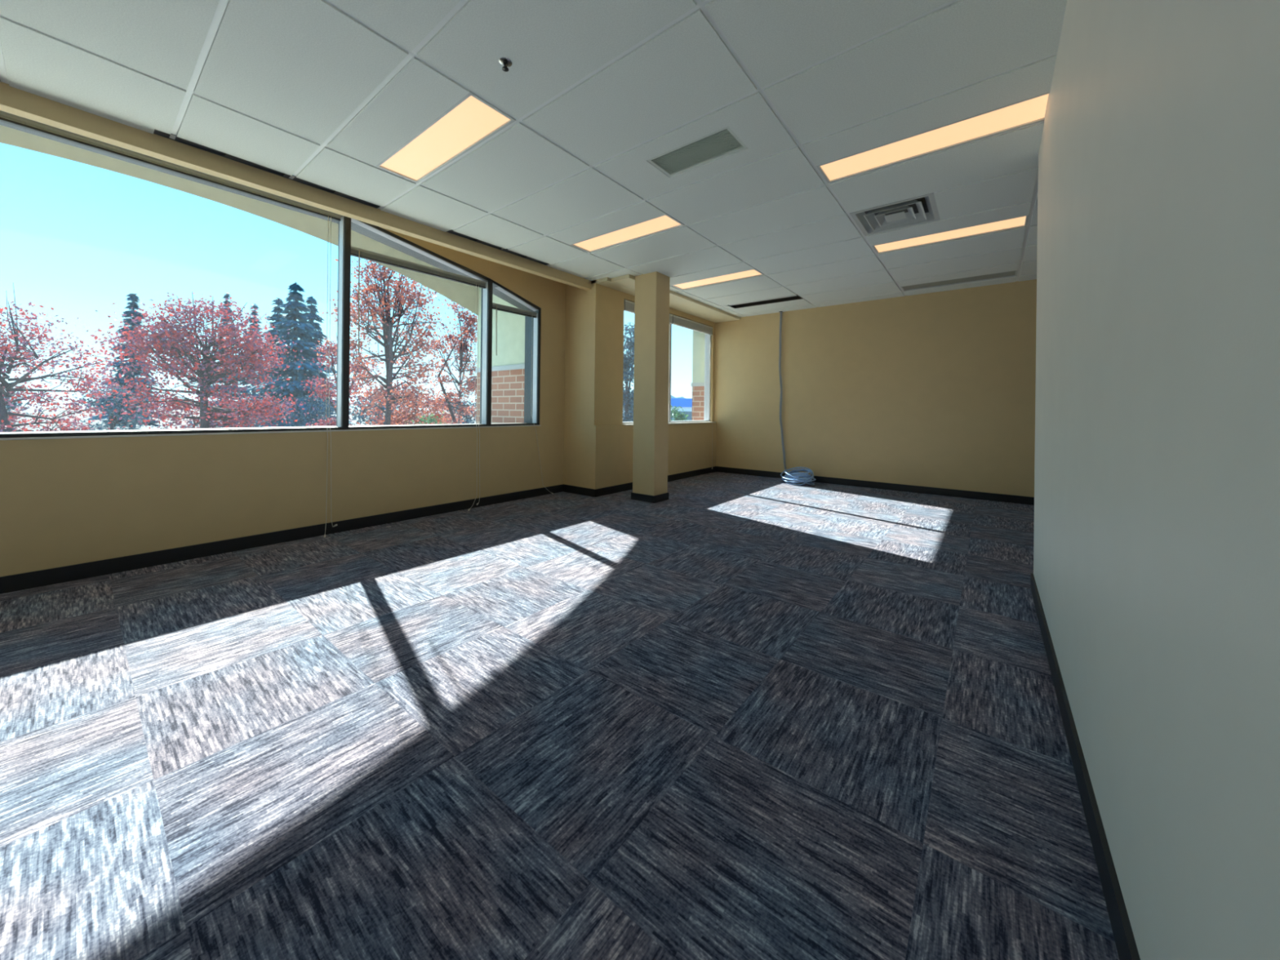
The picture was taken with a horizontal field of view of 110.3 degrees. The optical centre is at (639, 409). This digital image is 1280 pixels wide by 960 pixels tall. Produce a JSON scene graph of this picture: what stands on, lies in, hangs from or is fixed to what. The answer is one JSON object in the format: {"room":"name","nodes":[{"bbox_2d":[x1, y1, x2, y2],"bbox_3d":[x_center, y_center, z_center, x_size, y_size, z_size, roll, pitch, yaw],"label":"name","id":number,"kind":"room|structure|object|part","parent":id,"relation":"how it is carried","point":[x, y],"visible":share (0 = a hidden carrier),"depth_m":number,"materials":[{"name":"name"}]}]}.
{"room":"empty office room","nodes":[
{"label":"empty office room","id":0,"kind":"room"},
{"bbox_2d":[0,226,565,577],"bbox_3d":[-3.474,-0.508,3.217,0.313,3.420,7.770,1,0,38],"label":"wall","id":1,"kind":"structure","parent":0,"point":[64,502],"depth_m":3.52,"materials":[{"name":"beige paint"}]},
{"bbox_2d":[0,110,541,439],"bbox_3d":[-3.395,-0.787,3.367,0.387,2.030,6.400,1,0,38],"label":"window","id":2,"kind":"structure","parent":1,"relation":"in","point":[532,364],"depth_m":4.17,"materials":[{"name":"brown metal"}]},
{"bbox_2d":[0,111,341,537],"bbox_3d":[-3.244,-0.335,3.254,0.198,2.861,1.865,1,0,38],"label":"mini blind","id":3,"kind":"object","parent":2,"relation":"attached to","point":[6,117],"visible":0.98,"depth_m":3.18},
{"bbox_3d":[-3.287,-1.721,3.300,0.037,0.014,1.857,1,0,38],"label":"rail","id":4,"kind":"part","parent":3,"relation":"part of","materials":[{"name":"grey metal"}]},
{"bbox_3d":[-2.727,-0.317,3.887,0.017,2.785,0.125,1,0,-36],"label":"pull cord","id":5,"kind":"part","parent":3,"relation":"part of","materials":[{"name":"white plastic"}]},
{"bbox_3d":[-2.722,-0.340,3.928,0.080,2.740,0.019,1,0,19],"label":"pull cord","id":6,"kind":"part","parent":3,"relation":"part of","materials":[{"name":"white plastic"}]},
{"bbox_3d":[-3.270,0.177,3.260,0.039,0.012,6.400,1,0,38],"label":"sill","id":7,"kind":"part","parent":2,"relation":"part of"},
{"bbox_2d":[351,246,486,511],"bbox_3d":[-2.186,-0.198,4.593,0.213,2.598,1.400,1,0,38],"label":"mini blind","id":8,"kind":"object","parent":2,"relation":"attached to","point":[357,252],"visible":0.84,"depth_m":4.57,"materials":[{"name":"beige plastic"}]},
{"bbox_3d":[-2.237,-1.429,4.644,0.037,0.014,1.392,1,0,38],"label":"rail","id":9,"kind":"part","parent":8,"relation":"part of","materials":[{"name":"grey metal"}]},
{"bbox_3d":[-1.844,-0.176,4.980,0.046,2.526,0.192,1,0,-8],"label":"pull cord","id":10,"kind":"part","parent":8,"relation":"part of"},
{"bbox_3d":[-1.826,-0.193,5.069,0.027,2.492,0.083,1,0,-38],"label":"pull cord","id":11,"kind":"part","parent":8,"relation":"part of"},
{"bbox_2d":[492,302,553,493],"bbox_3d":[-1.486,-0.077,5.594,0.132,2.372,0.905,1,0,45],"label":"mini blind","id":12,"kind":"object","parent":2,"relation":"attached to","point":[495,306],"visible":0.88,"depth_m":5.51,"materials":[{"name":"beige plastic"}]},
{"bbox_3d":[-1.558,-1.203,5.514,0.037,0.014,0.662,1,0,38],"label":"rail","id":13,"kind":"part","parent":12,"relation":"part of","materials":[{"name":"grey metal"}]},
{"bbox_3d":[-1.260,-0.072,5.758,0.296,2.321,0.044,1,0,-35],"label":"pull cord","id":14,"kind":"part","parent":12,"relation":"part of","materials":[{"name":"white plastic"}]},
{"bbox_2d":[0,466,715,594],"bbox_3d":[-2.174,1.048,4.151,0.609,0.098,10.867,1,0,38],"label":"baseboard","id":15,"kind":"structure","parent":1,"relation":"attached to","point":[26,580],"depth_m":3.53,"materials":[{"name":"black plastic"}]},
{"bbox_2d":[0,79,591,290],"bbox_3d":[-3.220,-1.765,2.966,0.560,0.320,7.670,1,0,38],"label":"soffit","id":16,"kind":"structure","parent":0,"point":[13,100],"depth_m":3.08,"materials":[{"name":"beige paint"}]},
{"bbox_2d":[0,0,1066,317],"bbox_3d":[0.779,-1.684,1.861,7.100,0.030,10.867,1,0,38],"label":"ceiling","id":17,"kind":"structure","parent":0,"point":[301,68],"depth_m":2.45,"materials":[{"name":"tile"}]},
{"bbox_2d":[153,128,380,208],"bbox_3d":[-2.594,-1.727,3.246,0.082,0.030,1.285,1,0,38],"label":"ceiling vent","id":18,"kind":"object","parent":17,"relation":"in","point":[156,131],"visible":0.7,"depth_m":3.15,"materials":[{"name":"grey metal"}]},
{"bbox_2d":[375,90,515,182],"bbox_3d":[-1.284,-1.738,2.853,1.195,0.089,0.293,1,0,38],"label":"ceiling light","id":19,"kind":"object","parent":17,"relation":"attached to","point":[473,120],"visible":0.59,"depth_m":2.79,"materials":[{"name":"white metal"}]},
{"bbox_2d":[446,229,549,265],"bbox_3d":[-1.448,-1.714,4.708,0.082,0.030,1.220,1,0,38],"label":"ceiling vent","id":20,"kind":"object","parent":17,"relation":"in","point":[451,231],"visible":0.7,"depth_m":4.66,"materials":[{"name":"grey metal"}]},
{"bbox_2d":[498,57,511,71],"bbox_3d":[-0.652,-1.670,2.159,0.068,0.038,0.068,1,0,38],"label":"sprinkler head","id":21,"kind":"object","parent":17,"relation":"attached to","point":[505,62],"visible":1,"depth_m":2.15},
{"bbox_3d":[-0.652,-1.669,2.159,0.024,0.032,0.024,1,0,-10],"label":"frame","id":22,"kind":"part","parent":21,"relation":"part of","materials":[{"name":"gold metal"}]},
{"bbox_2d":[0,0,1057,315],"bbox_3d":[0.779,-1.690,1.861,7.100,0.039,10.867,1,0,38],"label":"grid","id":23,"kind":"object","parent":17,"relation":"attached to","point":[222,5],"visible":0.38,"depth_m":2.46,"materials":[{"name":"white metal"}]},
{"bbox_2d":[570,213,684,253],"bbox_3d":[-0.156,-1.725,4.292,1.195,0.089,0.293,1,0,38],"label":"ceiling light","id":24,"kind":"object","parent":17,"relation":"attached to","point":[665,222],"visible":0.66,"depth_m":4.26,"materials":[{"name":"white plastic"}]},
{"bbox_2d":[647,126,747,177],"bbox_3d":[0.368,-1.693,2.921,0.605,0.030,0.283,1,0,38],"label":"ceiling vent","id":25,"kind":"object","parent":17,"relation":"in","point":[723,142],"visible":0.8,"depth_m":2.92,"materials":[{"name":"grey metal"}]},
{"bbox_2d":[671,268,764,289],"bbox_3d":[0.972,-1.712,5.731,1.195,0.089,0.293,1,0,38],"label":"ceiling light","id":26,"kind":"object","parent":17,"relation":"attached to","point":[752,273],"visible":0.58,"depth_m":5.72,"materials":[{"name":"white plastic"}]},
{"bbox_2d":[728,294,803,308],"bbox_3d":[1.899,-1.722,6.843,1.107,0.128,0.290,1,0,38],"label":"ceiling vent","id":27,"kind":"object","parent":17,"relation":"in","point":[797,297],"visible":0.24,"depth_m":6.94,"materials":[{"name":"black metal"}]},
{"bbox_2d":[778,311,815,485],"bbox_3d":[2.418,-0.266,7.076,0.459,2.830,0.766,1,0,-39],"label":"cable","id":28,"kind":"object","parent":17,"relation":"hanging from","point":[793,475],"visible":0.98,"depth_m":7.12,"materials":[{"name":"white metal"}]},
{"bbox_2d":[849,192,940,235],"bbox_3d":[2.189,-1.687,3.816,0.598,0.076,0.598,1,0,38],"label":"ceiling vent","id":29,"kind":"object","parent":17,"relation":"in","point":[922,209],"visible":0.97,"depth_m":3.84,"materials":[{"name":"white metal"}]},
{"bbox_3d":[2.189,-1.654,3.816,0.150,0.006,0.150,1,0,38],"label":"plate","id":30,"kind":"part","parent":29,"relation":"part of","materials":[{"name":"white metal"}]},
{"bbox_2d":[816,92,1049,183],"bbox_3d":[1.763,-1.703,2.788,1.195,0.089,0.293,1,0,38],"label":"ceiling light","id":31,"kind":"object","parent":17,"relation":"attached to","point":[1033,110],"visible":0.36,"depth_m":2.73,"materials":[{"name":"white plastic"}]},
{"bbox_2d":[871,214,1029,253],"bbox_3d":[2.891,-1.690,4.227,1.195,0.089,0.293,1,0,38],"label":"ceiling light","id":32,"kind":"object","parent":17,"relation":"attached to","point":[1021,221],"visible":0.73,"depth_m":4.20,"materials":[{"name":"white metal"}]},
{"bbox_2d":[900,270,1017,291],"bbox_3d":[4.019,-1.677,5.666,1.195,0.089,0.293,1,0,38],"label":"ceiling vent","id":33,"kind":"object","parent":17,"relation":"attached to","point":[1011,273],"visible":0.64,"depth_m":5.65,"materials":[{"name":"white metal"}]},
{"bbox_2d":[0,471,1119,959],"bbox_3d":[0.549,1.188,2.015,7.600,0.120,10.867,1,0,38],"label":"floor","id":34,"kind":"structure","parent":0,"point":[729,716],"depth_m":1.50,"materials":[{"name":"carpet"}]},
{"bbox_2d":[632,271,670,495],"bbox_3d":[0.141,-0.306,5.603,0.336,2.860,0.290,1,0,38],"label":"column","id":35,"kind":"structure","parent":34,"relation":"on","point":[651,310],"depth_m":5.49,"materials":[{"name":"beige paint"}]},
{"bbox_2d":[631,492,668,502],"bbox_3d":[0.126,1.081,5.603,0.360,0.086,0.314,1,0,38],"label":"baseboard","id":36,"kind":"structure","parent":35,"relation":"attached to","point":[637,496],"depth_m":5.48,"materials":[{"name":"black plastic"}]},
{"bbox_2d":[563,280,716,488],"bbox_3d":[0.208,-0.466,7.253,0.690,3.420,3.367,1,0,38],"label":"wall","id":37,"kind":"structure","parent":0,"point":[598,448],"depth_m":6.00,"materials":[{"name":"beige paint"}]},
{"bbox_2d":[622,299,715,425],"bbox_3d":[0.486,-0.642,7.264,0.310,1.810,2.585,1,0,38],"label":"window","id":38,"kind":"structure","parent":37,"relation":"in","point":[708,337],"depth_m":8.21,"materials":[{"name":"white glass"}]},
{"bbox_2d":[623,299,672,324],"bbox_3d":[0.143,-1.464,6.702,0.044,0.145,1.185,1,0,38],"label":"mini blind","id":39,"kind":"object","parent":38,"relation":"attached to","point":[628,306],"visible":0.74,"depth_m":6.32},
{"bbox_3d":[0.143,-1.398,6.701,0.037,0.014,1.177,1,0,38],"label":"rail","id":40,"kind":"part","parent":39,"relation":"part of","materials":[{"name":"grey metal"}]},
{"bbox_3d":[0.551,0.216,7.206,0.120,0.018,2.585,1,0,38],"label":"sill","id":41,"kind":"part","parent":38,"relation":"part of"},
{"bbox_2d":[671,315,712,468],"bbox_3d":[0.940,-0.232,7.670,0.126,2.590,1.300,1,0,38],"label":"mini blind","id":42,"kind":"object","parent":38,"relation":"attached to","point":[677,321],"visible":0.94,"depth_m":7.69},
{"bbox_3d":[0.922,-1.389,7.694,0.037,0.014,1.292,1,0,38],"label":"rail","id":43,"kind":"part","parent":42,"relation":"part of","materials":[{"name":"grey metal"}]},
{"bbox_3d":[1.297,-0.233,8.089,0.069,2.540,0.006,1,0,29],"label":"pull cord","id":44,"kind":"part","parent":42,"relation":"part of","materials":[{"name":"white plastic"}]},
{"bbox_2d":[592,274,740,323],"bbox_3d":[0.572,-1.755,6.897,0.600,0.253,3.197,1,0,38],"label":"soffit","id":45,"kind":"structure","parent":0,"point":[625,283],"depth_m":6.82,"materials":[{"name":"beige paint"}]},
{"bbox_2d":[714,279,1036,497],"bbox_3d":[4.189,-0.420,6.176,7.335,3.420,0.150,1,0,38],"label":"wall","id":46,"kind":"structure","parent":0,"point":[934,389],"depth_m":6.47,"materials":[{"name":"beige paint"}]},
{"bbox_2d":[715,466,1034,505],"bbox_3d":[4.151,1.121,6.089,6.958,0.098,0.012,1,0,38],"label":"baseboard","id":47,"kind":"structure","parent":46,"relation":"attached to","point":[901,487],"depth_m":6.37,"materials":[{"name":"black plastic"}]},
{"bbox_2d":[1033,0,1279,959],"bbox_3d":[0.340,-0.464,-0.057,0.130,3.420,7.324,1,0,38],"label":"wall","id":48,"kind":"structure","parent":0,"point":[1157,535],"depth_m":0.73,"materials":[{"name":"paint"}]},
{"bbox_2d":[1030,573,1140,959],"bbox_3d":[0.270,1.076,-0.008,0.012,0.098,7.336,1,0,38],"label":"baseboard","id":49,"kind":"structure","parent":48,"relation":"attached to","point":[1126,948],"depth_m":1.17,"materials":[{"name":"black plastic"}]},
{"bbox_3d":[-6.322,-2.431,1.057,1.540,3.440,0.830,1,0,38],"label":"wall","id":50,"kind":"structure","parent":0,"visible":0},
{"bbox_2d":[0,124,478,315],"bbox_3d":[-4.683,-2.827,4.521,0.200,2.610,6.640,1,0,38],"label":"arch","id":51,"kind":"object","parent":50,"relation":"attached to","point":[464,295],"visible":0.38,"depth_m":4.92,"materials":[{"name":"beige paint"}]},
{"label":"outside","id":52,"kind":"structure","parent":0,"visible":0},
{"bbox_2d":[691,386,704,420],"bbox_3d":[1.386,2.443,8.872,0.340,5.790,0.890,1,0,38],"label":"brick wall","id":53,"kind":"structure","parent":52,"point":[698,392],"depth_m":8.54,"materials":[{"name":"red brick"}]},
{"bbox_2d":[691,382,704,386],"bbox_3d":[1.420,-0.487,8.872,0.370,0.070,0.920,1,0,38],"label":"trim","id":54,"kind":"structure","parent":53,"relation":"on","point":[703,383],"depth_m":8.53,"materials":[{"name":"grey stone"}]},
{"bbox_2d":[692,330,705,382],"bbox_3d":[1.441,-2.292,8.872,0.340,3.540,0.890,1,0,38],"label":"wall","id":55,"kind":"structure","parent":54,"relation":"on","point":[699,338],"depth_m":8.55,"materials":[{"name":"paint"}]},
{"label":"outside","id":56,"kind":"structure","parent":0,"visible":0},
{"bbox_3d":[-33.490,5.037,26.203,75.050,0.200,120.000,1,0,38],"label":"ground","id":57,"kind":"structure","parent":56,"visible":0},
{"bbox_2d":[3,386,39,423],"bbox_3d":[-44.613,1.268,30.299,4.684,7.165,5.158,1,0,-18],"label":"tree","id":58,"kind":"object","parent":57,"relation":"on","point":[15,404],"visible":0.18,"depth_m":30.94,"materials":[{"name":"green plant"}]},
{"bbox_2d":[0,283,133,431],"bbox_3d":[-21.249,0.497,15.072,5.818,9.182,5.848,1,0,-2],"label":"maple tree","id":59,"kind":"object","parent":57,"relation":"on","point":[6,425],"visible":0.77,"depth_m":15.44,"materials":[{"name":"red plant"}]},
{"bbox_2d":[60,385,164,431],"bbox_3d":[-42.686,1.241,36.109,5.923,7.258,5.404,1,0,38],"label":"tree","id":60,"kind":"object","parent":57,"relation":"on","point":[108,411],"visible":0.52,"depth_m":35.72,"materials":[{"name":"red plant"}]},
{"bbox_2d":[70,291,315,429],"bbox_3d":[-14.566,0.460,15.066,5.860,9.415,5.439,1,0,-30],"label":"maple tree","id":61,"kind":"object","parent":57,"relation":"on","point":[166,340],"visible":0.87,"depth_m":14.59,"materials":[{"name":"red plant"}]},
{"bbox_2d":[167,413,265,429],"bbox_3d":[-26.408,2.494,28.211,5.306,5.084,5.367,1,0,38],"label":"tree","id":62,"kind":"object","parent":57,"relation":"on","point":[248,426],"visible":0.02,"depth_m":27.97,"materials":[{"name":"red plant"}]},
{"bbox_2d":[244,281,336,427],"bbox_3d":[-34.169,-3.877,43.995,9.301,17.613,9.331,1,0,38],"label":"conifer tree","id":63,"kind":"object","parent":57,"relation":"on","point":[293,308],"visible":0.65,"depth_m":43.25,"materials":[{"name":"green plant"}]},
{"bbox_2d":[277,393,336,426],"bbox_3d":[-25.724,1.760,34.878,5.398,6.614,5.434,1,0,38],"label":"tree","id":64,"kind":"object","parent":57,"relation":"on","point":[326,406],"visible":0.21,"depth_m":34.92,"materials":[{"name":"green plant"}]},
{"bbox_2d":[277,296,352,424],"bbox_3d":[-40.675,-4.613,54.975,8.735,18.934,8.959,1,0,38],"label":"conifer tree","id":65,"kind":"object","parent":57,"relation":"on","point":[312,316],"visible":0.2,"depth_m":54.94,"materials":[{"name":"green plant"}]},
{"bbox_2d":[286,334,379,426],"bbox_3d":[-12.247,1.041,17.753,3.077,8.306,2.829,1,0,38],"label":"maple tree","id":66,"kind":"object","parent":57,"relation":"on","point":[322,423],"visible":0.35,"depth_m":17.42,"materials":[{"name":"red plant"}]},
{"bbox_2d":[335,394,429,426],"bbox_3d":[-17.092,1.897,29.139,5.360,6.492,5.599,1,0,0],"label":"tree","id":67,"kind":"object","parent":57,"relation":"on","point":[362,418],"visible":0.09,"depth_m":28.78,"materials":[{"name":"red plant"}]},
{"bbox_2d":[311,258,459,425],"bbox_3d":[-6.752,-0.047,12.025,3.495,10.627,3.318,1,0,-43],"label":"maple tree","id":68,"kind":"object","parent":57,"relation":"on","point":[387,323],"visible":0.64,"depth_m":11.91,"materials":[{"name":"red plant"}]},
{"bbox_2d":[360,379,462,425],"bbox_3d":[-10.496,1.854,20.779,4.319,6.709,4.651,1,0,38],"label":"shrub","id":69,"kind":"object","parent":57,"relation":"on","point":[413,407],"visible":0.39,"depth_m":20.76,"materials":[{"name":"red plant"}]},
{"bbox_2d":[406,411,448,424],"bbox_3d":[-8.357,2.639,18.505,2.909,5.180,2.488,1,0,38],"label":"shrub","id":70,"kind":"object","parent":57,"relation":"on","point":[429,420],"visible":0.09,"depth_m":18.48,"materials":[{"name":"green plant"}]},
{"bbox_2d":[416,297,477,424],"bbox_3d":[-6.148,0.572,15.157,2.462,9.369,2.714,1,0,10],"label":"maple tree","id":71,"kind":"object","parent":57,"relation":"on","point":[471,321],"visible":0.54,"depth_m":14.98,"materials":[{"name":"red plant"}]},
{"bbox_2d":[431,392,476,423],"bbox_3d":[-13.961,1.879,33.773,4.162,6.628,4.706,1,0,38],"label":"tree","id":72,"kind":"object","parent":57,"relation":"on","point":[467,420],"visible":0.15,"depth_m":33.49,"materials":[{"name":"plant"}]},
{"bbox_2d":[475,368,524,423],"bbox_3d":[-1.861,2.356,6.819,1.540,5.890,0.530,1,0,38],"label":"brick wall","id":73,"kind":"structure","parent":57,"relation":"on","point":[508,385],"depth_m":6.60,"materials":[{"name":"brick"}]},
{"bbox_2d":[475,364,524,372],"bbox_3d":[-1.827,-0.624,6.819,1.570,0.070,0.560,1,0,38],"label":"trim","id":74,"kind":"structure","parent":73,"relation":"on","point":[515,366],"depth_m":6.58,"materials":[{"name":"grey stone"}]},
{"bbox_2d":[476,287,524,368],"bbox_3d":[-1.807,-2.379,6.819,1.540,3.440,0.530,1,0,38],"label":"wall","id":75,"kind":"structure","parent":74,"relation":"on","point":[510,326],"depth_m":6.62,"materials":[{"name":"beige paint"}]},
{"bbox_2d":[622,400,632,417],"bbox_3d":[-0.803,1.836,33.950,5.799,6.984,5.192,1,0,21],"label":"tree","id":76,"kind":"object","parent":57,"relation":"on","point":[624,401],"visible":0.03,"depth_m":32.97,"materials":[{"name":"green plant"}]},
{"bbox_2d":[622,322,634,422],"bbox_3d":[-0.362,1.256,12.985,2.060,8.139,1.997,1,0,43],"label":"conifer tree","id":77,"kind":"object","parent":57,"relation":"on","point":[628,357],"visible":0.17,"depth_m":12.76,"materials":[{"name":"green plant"}]},
{"bbox_2d":[622,398,692,421],"bbox_3d":[5.158,1.906,64.735,19.000,6.950,9.500,1,0,5],"label":"building","id":78,"kind":"structure","parent":57,"relation":"on","point":[685,403],"depth_m":60.01,"materials":[{"name":"blue"}]},
{"bbox_2d":[671,405,688,421],"bbox_3d":[3.281,2.447,39.739,3.669,5.850,3.871,1,0,38],"label":"shrub","id":79,"kind":"object","parent":57,"relation":"on","point":[677,416],"visible":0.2,"depth_m":39.88,"materials":[{"name":"green plant"}]},
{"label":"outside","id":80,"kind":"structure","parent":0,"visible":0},
{"bbox_2d":[6,407,475,431],"bbox_3d":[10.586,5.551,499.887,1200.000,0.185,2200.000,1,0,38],"label":"ground","id":81,"kind":"structure","parent":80,"point":[31,410],"depth_m":160.15,"materials":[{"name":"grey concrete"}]},
{"bbox_2d":[87,293,171,428],"bbox_3d":[-63.795,-5.064,56.012,7.024,19.304,7.294,1,0,38],"label":"conifer tree","id":82,"kind":"object","parent":81,"relation":"on","point":[133,297],"visible":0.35,"depth_m":55.40,"materials":[{"name":"green plant"}]},
{"bbox_2d":[197,292,248,423],"bbox_3d":[-74.312,-8.333,79.992,7.710,25.600,7.948,1,0,38],"label":"conifer tree","id":83,"kind":"object","parent":81,"relation":"on","point":[226,295],"visible":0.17,"depth_m":79.61,"materials":[{"name":"green plant"}]},
{"bbox_2d":[231,303,268,421],"bbox_3d":[-83.333,-9.337,96.153,9.455,27.400,9.484,1,0,38],"label":"conifer tree","id":84,"kind":"object","parent":81,"relation":"on","point":[255,306],"visible":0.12,"depth_m":95.66,"materials":[{"name":"green plant"}]},
{"bbox_2d":[236,297,302,422],"bbox_3d":[-52.168,-5.731,64.058,9.234,20.906,9.550,1,0,38],"label":"conifer tree","id":85,"kind":"object","parent":81,"relation":"on","point":[275,317],"visible":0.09,"depth_m":63.24,"materials":[{"name":"green plant"}]},
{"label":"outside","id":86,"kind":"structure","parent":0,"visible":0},
{"bbox_2d":[622,390,684,398],"bbox_3d":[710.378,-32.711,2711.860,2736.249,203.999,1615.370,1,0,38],"label":"hills","id":87,"kind":"structure","parent":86,"point":[672,397],"depth_m":2591.69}
]}

